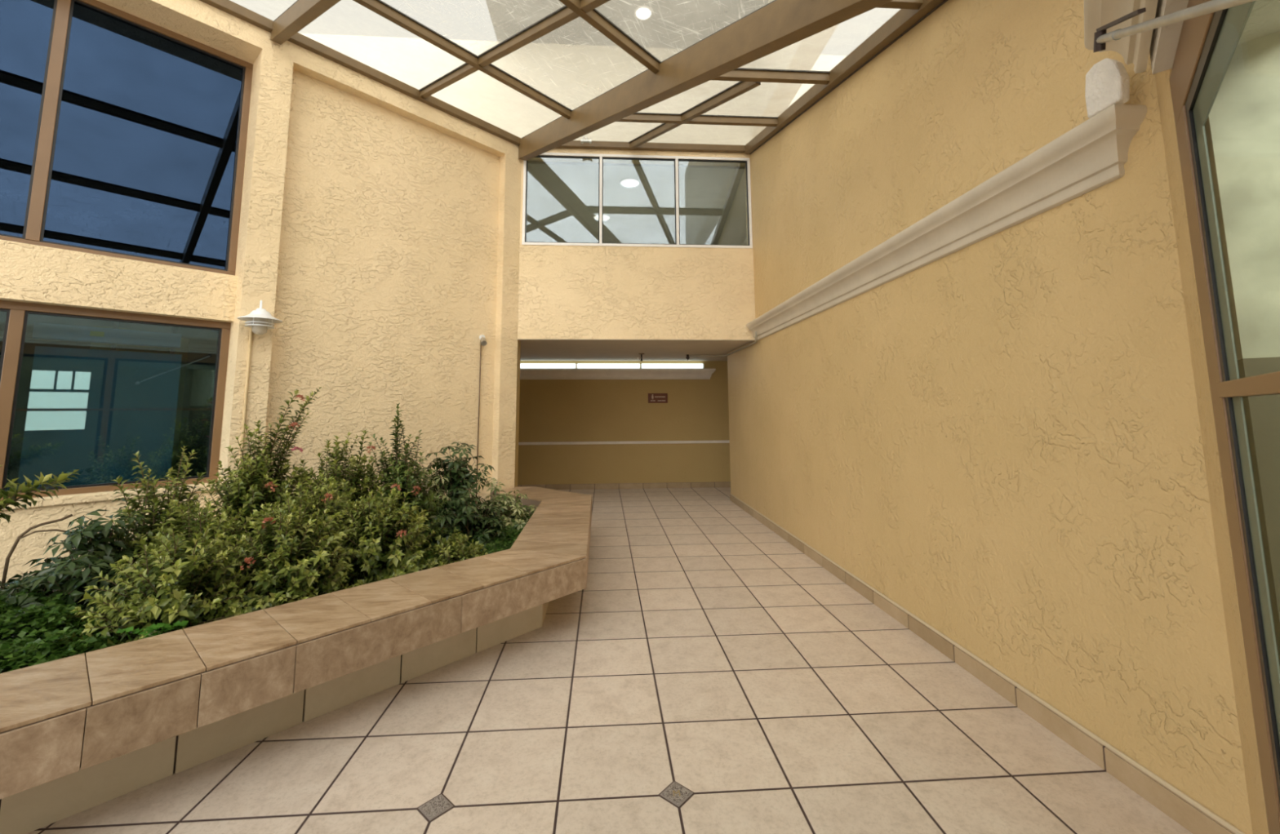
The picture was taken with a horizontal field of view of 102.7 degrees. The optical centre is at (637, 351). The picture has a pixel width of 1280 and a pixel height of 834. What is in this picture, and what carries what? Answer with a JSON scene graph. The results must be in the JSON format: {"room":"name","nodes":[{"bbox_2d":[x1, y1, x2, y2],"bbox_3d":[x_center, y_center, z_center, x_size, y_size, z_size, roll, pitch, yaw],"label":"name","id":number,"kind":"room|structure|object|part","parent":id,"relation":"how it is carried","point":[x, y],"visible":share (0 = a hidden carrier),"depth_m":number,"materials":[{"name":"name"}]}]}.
{"room":"indoor atrium","nodes":[
{"label":"indoor atrium","id":0,"kind":"room"},
{"bbox_2d":[0,311,218,490],"bbox_3d":[-6.652,-0.719,3.829,2.600,4.560,5.430,-6,-9,41],"label":"wall","id":1,"kind":"structure","parent":0,"point":[195,424],"depth_m":5.47,"materials":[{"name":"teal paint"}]},
{"bbox_2d":[89,325,188,477],"bbox_3d":[-5.592,1.135,7.294,0.200,2.390,4.450,0,-7,-4],"label":"wall","id":2,"kind":"structure","parent":0,"point":[183,350],"depth_m":5.99,"materials":[{"name":"paint"}]},
{"bbox_2d":[0,0,521,587],"bbox_3d":[-4.493,-0.606,3.866,0.620,5.060,8.153,-6,-9,41],"label":"wall","id":3,"kind":"structure","parent":0,"point":[380,224],"depth_m":5.28,"materials":[{"name":"beige paint"}]},
{"bbox_2d":[17,321,182,489],"bbox_3d":[-4.399,0.433,4.243,0.103,1.520,0.890,-6,-9,41],"label":"window","id":4,"kind":"structure","parent":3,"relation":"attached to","point":[89,411],"depth_m":4.21,"materials":[{"name":"teal"}]},
{"bbox_2d":[1,483,220,510],"bbox_3d":[-5.410,0.972,2.547,0.140,0.055,5.230,-6,-9,41],"label":"sill","id":5,"kind":"structure","parent":3,"relation":"attached to","point":[106,495],"depth_m":3.87,"materials":[{"name":"beige paint"}]},
{"bbox_2d":[0,300,231,500],"bbox_3d":[-5.494,0.248,2.700,0.086,1.450,5.230,-6,-9,41],"label":"window","id":6,"kind":"structure","parent":3,"relation":"in","point":[17,313],"depth_m":3.96,"materials":[{"name":"brown metal"}]},
{"bbox_2d":[0,0,253,275],"bbox_3d":[-5.506,-1.953,2.952,0.086,2.140,5.230,-6,-9,41],"label":"window","id":7,"kind":"structure","parent":3,"relation":"in","point":[123,135],"depth_m":4.27,"materials":[{"name":"blue glass"}]},
{"bbox_3d":[-5.222,-1.917,3.283,0.006,2.030,1.835,-6,-9,41],"label":"pane","id":8,"kind":"part","parent":7,"relation":"part of","materials":[{"name":"blue glass"}]},
{"bbox_2d":[239,327,253,468],"bbox_3d":[-3.424,0.712,4.442,0.022,1.960,0.032,-6,-9,41],"label":"conduit","id":9,"kind":"object","parent":3,"relation":"attached to","point":[251,329],"visible":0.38,"depth_m":4.48,"materials":[{"name":"beige metal"}]},
{"bbox_2d":[237,300,282,328],"bbox_3d":[-3.302,-0.296,4.478,0.320,0.310,0.320,0,-7,-4],"label":"wall lamp","id":10,"kind":"object","parent":3,"relation":"attached to","point":[257,318],"visible":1,"depth_m":4.45,"materials":[{"name":"white metal"}]},
{"bbox_3d":[-3.302,-0.319,4.481,0.320,0.100,0.320,0,-7,-4],"label":"lamp shade","id":11,"kind":"part","parent":10,"relation":"part of","materials":[{"name":"white ceramic"}]},
{"bbox_3d":[-3.301,-0.244,4.472,0.060,0.105,0.060,0,-7,-4],"label":"bulb","id":12,"kind":"part","parent":10,"relation":"part of","materials":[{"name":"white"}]},
{"bbox_2d":[475,344,481,508],"bbox_3d":[-1.960,0.897,6.301,0.018,2.080,0.016,0,-7,-4],"label":"conduit","id":13,"kind":"object","parent":3,"relation":"attached to","point":[481,344],"visible":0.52,"depth_m":6.32,"materials":[{"name":"beige metal"}]},
{"bbox_2d":[479,334,487,346],"bbox_3d":[-1.926,-0.135,6.369,0.072,0.150,0.176,3,-7,-28],"label":"spotlight","id":14,"kind":"object","parent":3,"relation":"attached to","point":[483,342],"visible":1,"depth_m":6.32,"materials":[{"name":"white plastic"}]},
{"bbox_2d":[514,339,520,487],"bbox_3d":[-3.515,1.065,6.775,3.902,2.390,0.373,0,-7,0],"label":"wall","id":15,"kind":"structure","parent":0,"point":[518,341],"depth_m":6.72,"materials":[{"name":"paint"}]},
{"bbox_2d":[200,0,947,160],"bbox_3d":[-1.043,-2.443,2.519,6.630,1.919,10.390,-6,-9,41],"label":"skylight roof","id":16,"kind":"structure","parent":0,"point":[649,95],"depth_m":4.61,"materials":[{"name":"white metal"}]},
{"bbox_3d":[-3.671,-3.095,3.521,1.461,0.367,2.414,-6,-9,41],"label":"glass pane","id":17,"kind":"part","parent":16,"relation":"part of","materials":[{"name":"glass"}]},
{"bbox_3d":[-4.258,-3.162,3.925,0.070,0.090,8.133,-6,-9,41],"label":"eave rail","id":18,"kind":"part","parent":16,"relation":"part of","materials":[{"name":"brown metal"}]},
{"bbox_3d":[-2.437,-2.942,4.918,1.461,0.367,1.405,-6,-9,41],"label":"glass pane","id":19,"kind":"part","parent":16,"relation":"part of","materials":[{"name":"glass"}]},
{"bbox_3d":[-1.326,-2.695,3.858,1.560,0.392,1.248,-6,-9,41],"label":"glass pane","id":20,"kind":"part","parent":16,"relation":"part of","materials":[{"name":"glass"}]},
{"bbox_3d":[-1.544,-2.831,5.931,1.418,0.367,1.580,6,-9,-44],"label":"glass pane","id":21,"kind":"part","parent":16,"relation":"part of","materials":[{"name":"glass"}]},
{"bbox_3d":[-0.566,-2.601,4.719,1.179,0.392,1.661,6,-9,-44],"label":"glass pane","id":22,"kind":"part","parent":16,"relation":"part of","materials":[{"name":"glass"}]},
{"bbox_2d":[580,134,591,143],"bbox_3d":[-0.688,-2.873,6.840,0.146,0.184,0.060,0,-7,-4],"label":"clamp","id":23,"kind":"object","parent":16,"relation":"attached to","point":[583,140],"visible":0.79,"depth_m":6.83,"materials":[{"name":"metal"}]},
{"bbox_3d":[-0.541,-2.777,6.388,2.004,0.381,1.335,0,-7,-4],"label":"glass pane","id":24,"kind":"part","parent":16,"relation":"part of","materials":[{"name":"glass"}]},
{"bbox_3d":[0.030,-2.828,7.064,3.073,0.085,0.070,0,-7,-4],"label":"wall rail","id":25,"kind":"part","parent":16,"relation":"part of","materials":[{"name":"brown metal"}]},
{"bbox_3d":[0.442,-2.364,3.464,0.925,0.392,1.640,6,-9,-44],"label":"glass pane","id":26,"kind":"part","parent":16,"relation":"part of","materials":[{"name":"glass"}]},
{"bbox_3d":[0.307,-2.552,5.145,1.021,0.374,2.009,4,-8,-35],"label":"glass pane","id":27,"kind":"part","parent":16,"relation":"part of","materials":[{"name":"glass"}]},
{"bbox_3d":[0.773,-2.775,6.474,1.689,0.381,1.335,0,-7,-4],"label":"glass pane","id":28,"kind":"part","parent":16,"relation":"part of","materials":[{"name":"beige glass"}]},
{"bbox_3d":[1.125,-2.557,5.138,1.159,0.374,1.310,0,-7,-4],"label":"glass pane","id":29,"kind":"part","parent":16,"relation":"part of","materials":[{"name":"glass"}]},
{"bbox_3d":[1.012,-2.346,3.803,1.558,0.364,1.275,0,-7,-4],"label":"glass pane","id":30,"kind":"part","parent":16,"relation":"part of","materials":[{"name":"glass"}]},
{"bbox_3d":[1.713,-2.393,4.497,0.080,1.591,5.250,0,-7,-4],"label":"rail","id":31,"kind":"part","parent":16,"relation":"part of","materials":[{"name":"brown metal"}]},
{"bbox_3d":[1.750,-2.358,4.496,0.014,1.541,5.250,0,-7,-4],"label":"rail","id":32,"kind":"part","parent":16,"relation":"part of","materials":[{"name":"metal"}]},
{"bbox_2d":[320,0,846,145],"bbox_3d":[-0.288,-4.378,4.528,12.000,2.340,6.020,0,-7,-4],"label":"ceiling","id":33,"kind":"structure","parent":0,"point":[774,95],"depth_m":7.15,"materials":[{"name":"white glass"}]},
{"bbox_2d":[26,487,1192,833],"bbox_3d":[-0.686,1.855,2.768,17.000,0.120,16.000,0,-7,-4],"label":"floor","id":34,"kind":"structure","parent":0,"point":[702,651],"depth_m":2.30,"materials":[{"name":"beige tile"}]},
{"bbox_2d":[0,486,591,833],"bbox_3d":[-2.621,1.607,3.196,3.162,0.490,6.782,-6,-9,41],"label":"planter","id":35,"kind":"object","parent":34,"relation":"on","point":[79,733],"visible":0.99,"depth_m":2.18,"materials":[{"name":"brown stone"}]},
{"bbox_2d":[0,581,25,637],"bbox_3d":[-3.597,1.282,2.561,0.882,0.659,0.826,-2,-7,12],"label":"plant","id":36,"kind":"object","parent":35,"relation":"in","point":[7,583],"visible":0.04,"depth_m":2.64,"materials":[{"name":"green plant"}]},
{"bbox_2d":[0,514,72,590],"bbox_3d":[-3.276,1.208,2.768,0.073,0.595,0.263,-3,-7,21],"label":"bare branch","id":37,"kind":"object","parent":35,"relation":"on","point":[22,535],"visible":0.92,"depth_m":2.76,"materials":[{"name":"brown plant"}]},
{"bbox_2d":[0,465,79,524],"bbox_3d":[-3.304,0.989,2.220,0.686,1.034,1.100,-4,-8,30],"label":"shrub","id":38,"kind":"object","parent":35,"relation":"on","point":[27,489],"visible":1,"depth_m":2.50,"materials":[{"name":"green plant"}]},
{"bbox_2d":[0,586,119,673],"bbox_3d":[-3.051,1.223,1.872,1.042,0.546,1.648,-6,-9,41],"label":"ground cover","id":39,"kind":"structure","parent":35,"relation":"on","point":[37,616],"depth_m":2.32,"materials":[{"name":"green plant"}]},
{"bbox_2d":[0,509,149,646],"bbox_3d":[-3.013,1.247,2.780,0.810,0.731,0.784,0,-7,-4],"label":"plant","id":40,"kind":"object","parent":35,"relation":"on","point":[98,552],"visible":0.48,"depth_m":2.70,"materials":[{"name":"green plant"}]},
{"bbox_2d":[115,620,188,641],"bbox_3d":[-2.160,1.347,2.283,0.143,0.256,0.246,-5,-8,33],"label":"clump","id":41,"kind":"object","parent":35,"relation":"on","point":[153,627],"visible":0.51,"depth_m":2.29,"materials":[{"name":"green plant"}]},
{"bbox_2d":[44,522,268,658],"bbox_3d":[-2.422,1.230,2.670,0.839,0.674,0.833,4,-8,-35],"label":"shrub","id":42,"kind":"object","parent":35,"relation":"on","point":[175,597],"visible":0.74,"depth_m":2.56,"materials":[{"name":"green plant"}]},
{"bbox_2d":[240,556,255,570],"bbox_3d":[-2.069,1.121,2.711,0.065,0.061,0.069,-1,-7,10],"label":"flower","id":43,"kind":"object","parent":42,"relation":"on","point":[246,560],"depth_m":2.70,"materials":[{"name":"pink plant"}]},
{"bbox_2d":[91,445,225,573],"bbox_3d":[-2.951,1.091,3.099,0.746,1.025,0.709,-1,-7,8],"label":"shrub","id":44,"kind":"object","parent":35,"relation":"on","point":[164,516],"visible":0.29,"depth_m":3.09,"materials":[{"name":"green plant"}]},
{"bbox_2d":[103,493,260,606],"bbox_3d":[-2.597,1.226,3.033,0.750,0.766,0.831,2,-7,-21],"label":"shrub","id":45,"kind":"object","parent":35,"relation":"on","point":[196,526],"visible":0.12,"depth_m":3.01,"materials":[{"name":"green plant"}]},
{"bbox_2d":[194,387,321,546],"bbox_3d":[-2.670,0.948,3.554,0.879,1.409,0.873,-1,-7,5],"label":"shrub","id":46,"kind":"object","parent":35,"relation":"on","point":[253,486],"visible":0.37,"depth_m":3.51,"materials":[{"name":"green plant"}]},
{"bbox_2d":[263,481,277,492],"bbox_3d":[-2.353,0.870,3.282,0.070,0.069,0.069,0,-7,-4],"label":"flower","id":47,"kind":"object","parent":46,"relation":"on","point":[269,483],"depth_m":3.27,"materials":[{"name":"pink plant"}]},
{"bbox_2d":[288,422,299,430],"bbox_3d":[-2.469,0.539,3.671,0.065,0.061,0.067,-2,-7,14],"label":"flower","id":48,"kind":"object","parent":46,"relation":"on","point":[291,424],"depth_m":3.67,"materials":[{"name":"pink plant"}]},
{"bbox_2d":[294,394,305,402],"bbox_3d":[-2.474,0.345,3.750,0.069,0.058,0.067,-3,-7,20],"label":"flower","id":49,"kind":"object","parent":46,"relation":"on","point":[299,396],"depth_m":3.74,"materials":[{"name":"pink plant"}]},
{"bbox_2d":[208,492,359,617],"bbox_3d":[-2.087,1.211,3.011,0.793,0.756,0.850,1,-7,-11],"label":"shrub","id":50,"kind":"object","parent":35,"relation":"on","point":[287,573],"visible":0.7,"depth_m":2.92,"materials":[{"name":"green plant"}]},
{"bbox_2d":[261,516,275,528],"bbox_3d":[-2.135,0.995,2.960,0.060,0.071,0.066,-5,-8,34],"label":"flower","id":51,"kind":"object","parent":50,"relation":"on","point":[267,519],"depth_m":2.97,"materials":[{"name":"pink plant"}]},
{"bbox_2d":[321,493,333,503],"bbox_3d":[-2.006,0.952,3.308,0.075,0.071,0.071,5,-8,-38],"label":"flower","id":52,"kind":"object","parent":50,"relation":"on","point":[327,495],"depth_m":3.31,"materials":[{"name":"pink plant"}]},
{"bbox_2d":[227,473,366,594],"bbox_3d":[-2.197,1.252,3.465,0.859,0.817,0.836,1,-7,-15],"label":"shrub","id":53,"kind":"object","parent":35,"relation":"on","point":[317,503],"visible":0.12,"depth_m":3.40,"materials":[{"name":"green plant"}]},
{"bbox_2d":[284,430,391,541],"bbox_3d":[-2.275,1.148,3.878,0.860,1.080,0.936,4,-8,-32],"label":"shrub","id":54,"kind":"object","parent":35,"relation":"on","point":[353,480],"visible":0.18,"depth_m":3.90,"materials":[{"name":"green plant"}]},
{"bbox_2d":[291,446,302,453],"bbox_3d":[-2.437,0.708,3.655,0.076,0.058,0.073,0,-7,-4],"label":"flower","id":55,"kind":"object","parent":54,"relation":"on","point":[298,448],"depth_m":3.66,"materials":[{"name":"pink plant"}]},
{"bbox_2d":[323,483,441,591],"bbox_3d":[-1.749,1.282,3.464,0.850,0.744,0.856,-3,-7,25],"label":"shrub","id":56,"kind":"object","parent":35,"relation":"on","point":[381,536],"visible":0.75,"depth_m":3.38,"materials":[{"name":"green plant"}]},
{"bbox_2d":[390,483,400,489],"bbox_3d":[-1.759,0.994,3.718,0.076,0.064,0.064,5,-8,-38],"label":"flower","id":57,"kind":"object","parent":56,"relation":"on","point":[395,485],"depth_m":3.72,"materials":[{"name":"pink plant"}]},
{"bbox_2d":[395,528,406,538],"bbox_3d":[-1.530,1.188,3.323,0.072,0.060,0.062,-2,-7,10],"label":"flower","id":58,"kind":"object","parent":56,"relation":"on","point":[399,532],"depth_m":3.32,"materials":[{"name":"pink plant"}]},
{"bbox_2d":[411,485,421,495],"bbox_3d":[-1.689,1.064,3.893,0.072,0.078,0.070,0,-7,-4],"label":"flower","id":59,"kind":"object","parent":56,"relation":"on","point":[415,486],"depth_m":3.89,"materials":[{"name":"pink plant"}]},
{"bbox_2d":[358,403,448,556],"bbox_3d":[-1.967,1.071,4.172,0.828,1.296,0.816,2,-7,-21],"label":"shrub","id":60,"kind":"object","parent":35,"relation":"on","point":[401,474],"visible":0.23,"depth_m":4.15,"materials":[{"name":"green plant"}]},
{"bbox_2d":[365,445,375,453],"bbox_3d":[-2.076,0.768,3.970,0.071,0.071,0.065,-2,-7,11],"label":"flower","id":61,"kind":"object","parent":60,"relation":"on","point":[368,447],"depth_m":3.98,"materials":[{"name":"pink plant"}]},
{"bbox_2d":[407,457,451,526],"bbox_3d":[-1.943,1.357,4.497,0.505,0.801,0.490,4,-8,-31],"label":"plant","id":62,"kind":"object","parent":35,"relation":"on","point":[434,484],"visible":0.2,"depth_m":4.52,"materials":[{"name":"green plant"}]},
{"bbox_2d":[418,526,488,568],"bbox_3d":[-1.312,1.461,3.669,0.548,0.404,0.529,-4,-7,29],"label":"shrub","id":63,"kind":"object","parent":35,"relation":"on","point":[449,553],"visible":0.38,"depth_m":3.62,"materials":[{"name":"green plant"}]},
{"bbox_2d":[417,442,495,527],"bbox_3d":[-1.791,1.319,4.755,0.724,0.933,0.696,-6,-8,38],"label":"plant","id":64,"kind":"object","parent":35,"relation":"on","point":[455,470],"visible":0.66,"depth_m":4.69,"materials":[{"name":"green plant"}]},
{"bbox_2d":[423,488,506,558],"bbox_3d":[-1.525,1.514,4.421,0.769,0.633,0.779,2,-7,-18],"label":"plant","id":65,"kind":"object","parent":35,"relation":"in","point":[460,519],"visible":0.59,"depth_m":4.33,"materials":[{"name":"green plant"}]},
{"bbox_2d":[414,505,534,570],"bbox_3d":[-1.385,1.680,4.508,0.886,0.285,2.048,0,-7,-4],"label":"ground cover","id":66,"kind":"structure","parent":35,"relation":"on","point":[502,545],"depth_m":4.30,"materials":[{"name":"green plant"}]},
{"bbox_2d":[473,473,537,537],"bbox_3d":[-1.337,1.524,5.032,0.750,0.620,0.702,0,-7,-4],"label":"plant","id":67,"kind":"object","parent":35,"relation":"on","point":[515,509],"visible":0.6,"depth_m":4.98,"materials":[{"name":"green plant"}]},
{"bbox_2d":[416,793,455,823],"bbox_3d":[-0.750,1.693,1.899,0.102,0.004,0.102,-6,-9,41],"label":"diamond inset","id":68,"kind":"object","parent":34,"relation":"on","point":[439,805],"visible":1,"depth_m":1.89,"materials":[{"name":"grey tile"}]},
{"bbox_2d":[657,781,694,808],"bbox_3d":[0.148,1.695,1.958,0.102,0.006,0.102,-6,-9,41],"label":"diamond inset","id":69,"kind":"object","parent":34,"relation":"on","point":[675,793],"visible":1,"depth_m":1.95,"materials":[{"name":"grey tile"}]},
{"bbox_2d":[517,360,730,484],"bbox_3d":[-0.142,1.388,9.767,11.000,2.390,0.200,0,-7,-4],"label":"wall","id":70,"kind":"structure","parent":0,"point":[551,411],"depth_m":9.65,"materials":[{"name":"paint"}]},
{"bbox_2d":[520,368,715,379],"bbox_3d":[-2.068,0.433,9.594,7.130,0.200,0.111,0,-7,-4],"label":"trim","id":71,"kind":"structure","parent":70,"relation":"attached to","point":[525,374],"depth_m":9.70,"materials":[{"name":"white paint"}]},
{"bbox_2d":[520,363,576,368],"bbox_3d":[-1.765,0.290,9.632,1.200,0.109,0.095,0,-7,-4],"label":"fluorescent light","id":72,"kind":"object","parent":71,"relation":"on","point":[522,366],"visible":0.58,"depth_m":9.60,"materials":[{"name":"white plastic"}]},
{"bbox_2d":[577,363,639,368],"bbox_3d":[-0.552,0.293,9.712,1.200,0.109,0.095,0,-7,-4],"label":"fluorescent light","id":73,"kind":"object","parent":71,"relation":"on","point":[580,366],"visible":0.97,"depth_m":9.68,"materials":[{"name":"white plastic"}]},
{"bbox_2d":[640,363,703,368],"bbox_3d":[0.660,0.295,9.791,1.200,0.109,0.095,0,-7,-4],"label":"fluorescent light","id":74,"kind":"object","parent":71,"relation":"on","point":[643,366],"visible":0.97,"depth_m":9.76,"materials":[{"name":"white plastic"}]},
{"bbox_2d":[517,481,730,489],"bbox_3d":[-0.129,2.514,9.531,11.000,0.100,0.014,0,-7,-4],"label":"baseboard","id":75,"kind":"structure","parent":70,"relation":"attached to","point":[716,484],"depth_m":9.53,"materials":[{"name":"beige tile"}]},
{"bbox_2d":[518,440,729,444],"bbox_3d":[-0.133,1.721,9.616,11.000,0.050,0.025,0,-7,-4],"label":"rail","id":76,"kind":"object","parent":70,"relation":"attached to","point":[645,442],"visible":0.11,"depth_m":9.60,"materials":[{"name":"white paint"}]},
{"bbox_2d":[648,393,667,403],"bbox_3d":[0.383,0.899,9.750,0.374,0.184,0.014,0,-7,-4],"label":"wall sign","id":77,"kind":"object","parent":70,"relation":"attached to","point":[652,397],"visible":1,"depth_m":9.74,"materials":[{"name":"brown plastic"}]},
{"bbox_2d":[485,0,768,48],"bbox_3d":[-0.048,-4.557,6.228,3.700,0.200,2.720,0,-7,-4],"label":"ceiling","id":78,"kind":"structure","parent":0,"point":[498,12],"depth_m":6.79,"materials":[{"name":"paint"}]},
{"bbox_2d":[634,5,652,20],"bbox_3d":[0.073,-4.393,6.661,0.240,0.030,0.240,0,-7,-4],"label":"recessed light","id":79,"kind":"object","parent":78,"relation":"in","point":[640,13],"visible":0.93,"depth_m":6.64,"materials":[{"name":"white ceramic"}]},
{"bbox_2d":[635,7,650,19],"bbox_3d":[0.073,-4.393,6.661,0.200,0.030,0.200,0,-7,-4],"label":"diffuser","id":80,"kind":"object","parent":79,"relation":"attached to","point":[640,13],"depth_m":6.64,"materials":[{"name":"white plastic"}]},
{"bbox_2d":[517,147,755,339],"bbox_3d":[-0.003,-1.487,7.075,3.173,2.710,0.250,0,-7,-4],"label":"wall","id":81,"kind":"structure","parent":0,"point":[566,292],"depth_m":6.87,"materials":[{"name":"beige paint"}]},
{"bbox_2d":[517,338,755,360],"bbox_3d":[-0.050,-0.018,8.408,11.000,0.106,3.226,0,-7,-4],"label":"ceiling","id":82,"kind":"structure","parent":0,"point":[531,349],"depth_m":8.00,"materials":[{"name":"grey paint"}]},
{"bbox_2d":[637,353,644,360],"bbox_3d":[0.060,0.104,8.512,0.100,0.125,0.107,-5,-8,35],"label":"sprinkler head","id":83,"kind":"object","parent":82,"relation":"attached to","point":[641,357],"visible":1,"depth_m":8.50},
{"bbox_2d":[688,331,757,356],"bbox_3d":[1.441,-0.062,7.735,0.521,0.127,2.263,2,-7,-17],"label":"conduit","id":84,"kind":"object","parent":82,"relation":"attached to","point":[756,335],"visible":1,"depth_m":8.12,"materials":[{"name":"beige metal"}]},
{"bbox_2d":[521,152,752,248],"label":"window","id":85,"kind":"structure","parent":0,"point":[562,202],"depth_m":8.71,"materials":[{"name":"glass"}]},
{"bbox_2d":[592,213,610,221],"bbox_3d":[-0.652,-2.416,9.262,0.320,0.020,0.320,0,-7,-4],"label":"recessed light","id":86,"kind":"object","parent":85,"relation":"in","point":[606,217],"visible":0.69,"depth_m":9.23,"materials":[{"name":"white ceramic"}]},
{"bbox_2d":[594,215,608,220],"bbox_3d":[-0.652,-2.416,9.262,0.280,0.020,0.280,0,-7,-4],"label":"diffuser","id":87,"kind":"object","parent":86,"relation":"attached to","point":[596,217],"depth_m":9.23,"materials":[{"name":"white plastic"}]},
{"bbox_2d":[619,177,639,187],"bbox_3d":[-0.119,-2.580,7.853,0.320,0.020,0.320,0,-7,-4],"label":"recessed light","id":88,"kind":"object","parent":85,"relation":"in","point":[626,182],"visible":1,"depth_m":7.81,"materials":[{"name":"white ceramic"}]},
{"bbox_2d":[621,179,639,186],"bbox_3d":[-0.119,-2.580,7.853,0.280,0.020,0.280,0,-7,-4],"label":"diffuser","id":89,"kind":"object","parent":88,"relation":"attached to","point":[625,183],"depth_m":7.84,"materials":[{"name":"white plastic"}]},
{"bbox_2d":[741,238,746,244],"bbox_3d":[-0.112,-1.644,9.395,5.000,1.530,4.330,0,-7,-4],"label":"wall","id":90,"kind":"structure","parent":0,"point":[744,242],"depth_m":10.55,"materials":[{"name":"paint"}]},
{"bbox_2d":[727,0,1252,833],"bbox_3d":[3.681,-0.492,5.340,3.957,5.080,6.705,0,-7,-4],"label":"wall","id":91,"kind":"structure","parent":0,"point":[999,437],"depth_m":2.61,"materials":[{"name":"yellow paint"}]},
{"bbox_2d":[746,103,1146,340],"bbox_3d":[1.696,-0.535,4.402,0.131,0.238,5.015,0,-7,-4],"label":"trim","id":92,"kind":"structure","parent":91,"relation":"attached to","point":[1093,154],"depth_m":2.61,"materials":[{"name":"white paint"}]},
{"bbox_2d":[1084,57,1129,118],"bbox_3d":[1.812,-1.028,1.979,0.045,0.202,0.148,0,-7,-4],"label":"block","id":93,"kind":"object","parent":92,"relation":"on","point":[1108,81],"visible":0.91,"depth_m":1.96,"materials":[{"name":"beige stone"}]},
{"bbox_2d":[729,493,1244,833],"bbox_3d":[1.714,1.980,4.927,0.014,0.095,6.705,0,-7,-4],"label":"baseboard","id":94,"kind":"structure","parent":91,"relation":"attached to","point":[1184,813],"depth_m":2.36,"materials":[{"name":"beige tile"}]},
{"bbox_2d":[1149,0,1279,74],"bbox_3d":[-0.335,-1.697,-0.820,0.362,1.060,6.455,-6,-9,41],"label":"wall","id":95,"kind":"structure","parent":0,"point":[1264,19],"depth_m":1.46,"materials":[{"name":"white paint"}]},
{"bbox_2d":[1084,0,1158,73],"bbox_3d":[-0.488,-1.294,-0.647,0.136,0.240,6.578,-6,-9,41],"label":"trim","id":96,"kind":"structure","parent":95,"relation":"attached to","point":[1135,48],"depth_m":1.62,"materials":[{"name":"white paint"}]},
{"bbox_2d":[1154,0,1279,833],"bbox_3d":[-0.198,-0.424,-0.830,0.306,3.585,6.828,-6,-9,41],"label":"window","id":97,"kind":"structure","parent":95,"relation":"in","point":[1199,35],"depth_m":1.44,"materials":[{"name":"brown metal"}]},
{"bbox_2d":[1093,0,1256,52],"bbox_3d":[1.063,-0.649,0.980,0.060,0.586,0.987,-4,-7,28],"label":"support arm","id":98,"kind":"object","parent":97,"relation":"attached to","point":[1101,37],"visible":1,"depth_m":1.11,"materials":[{"name":"metal"}]},
{"bbox_2d":[1204,31,1279,666],"bbox_3d":[3.357,0.081,0.073,4.260,2.750,0.090,-6,-9,41],"label":"window","id":99,"kind":"structure","parent":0,"point":[1242,125],"depth_m":1.46,"materials":[{"name":"glass"}]}
]}

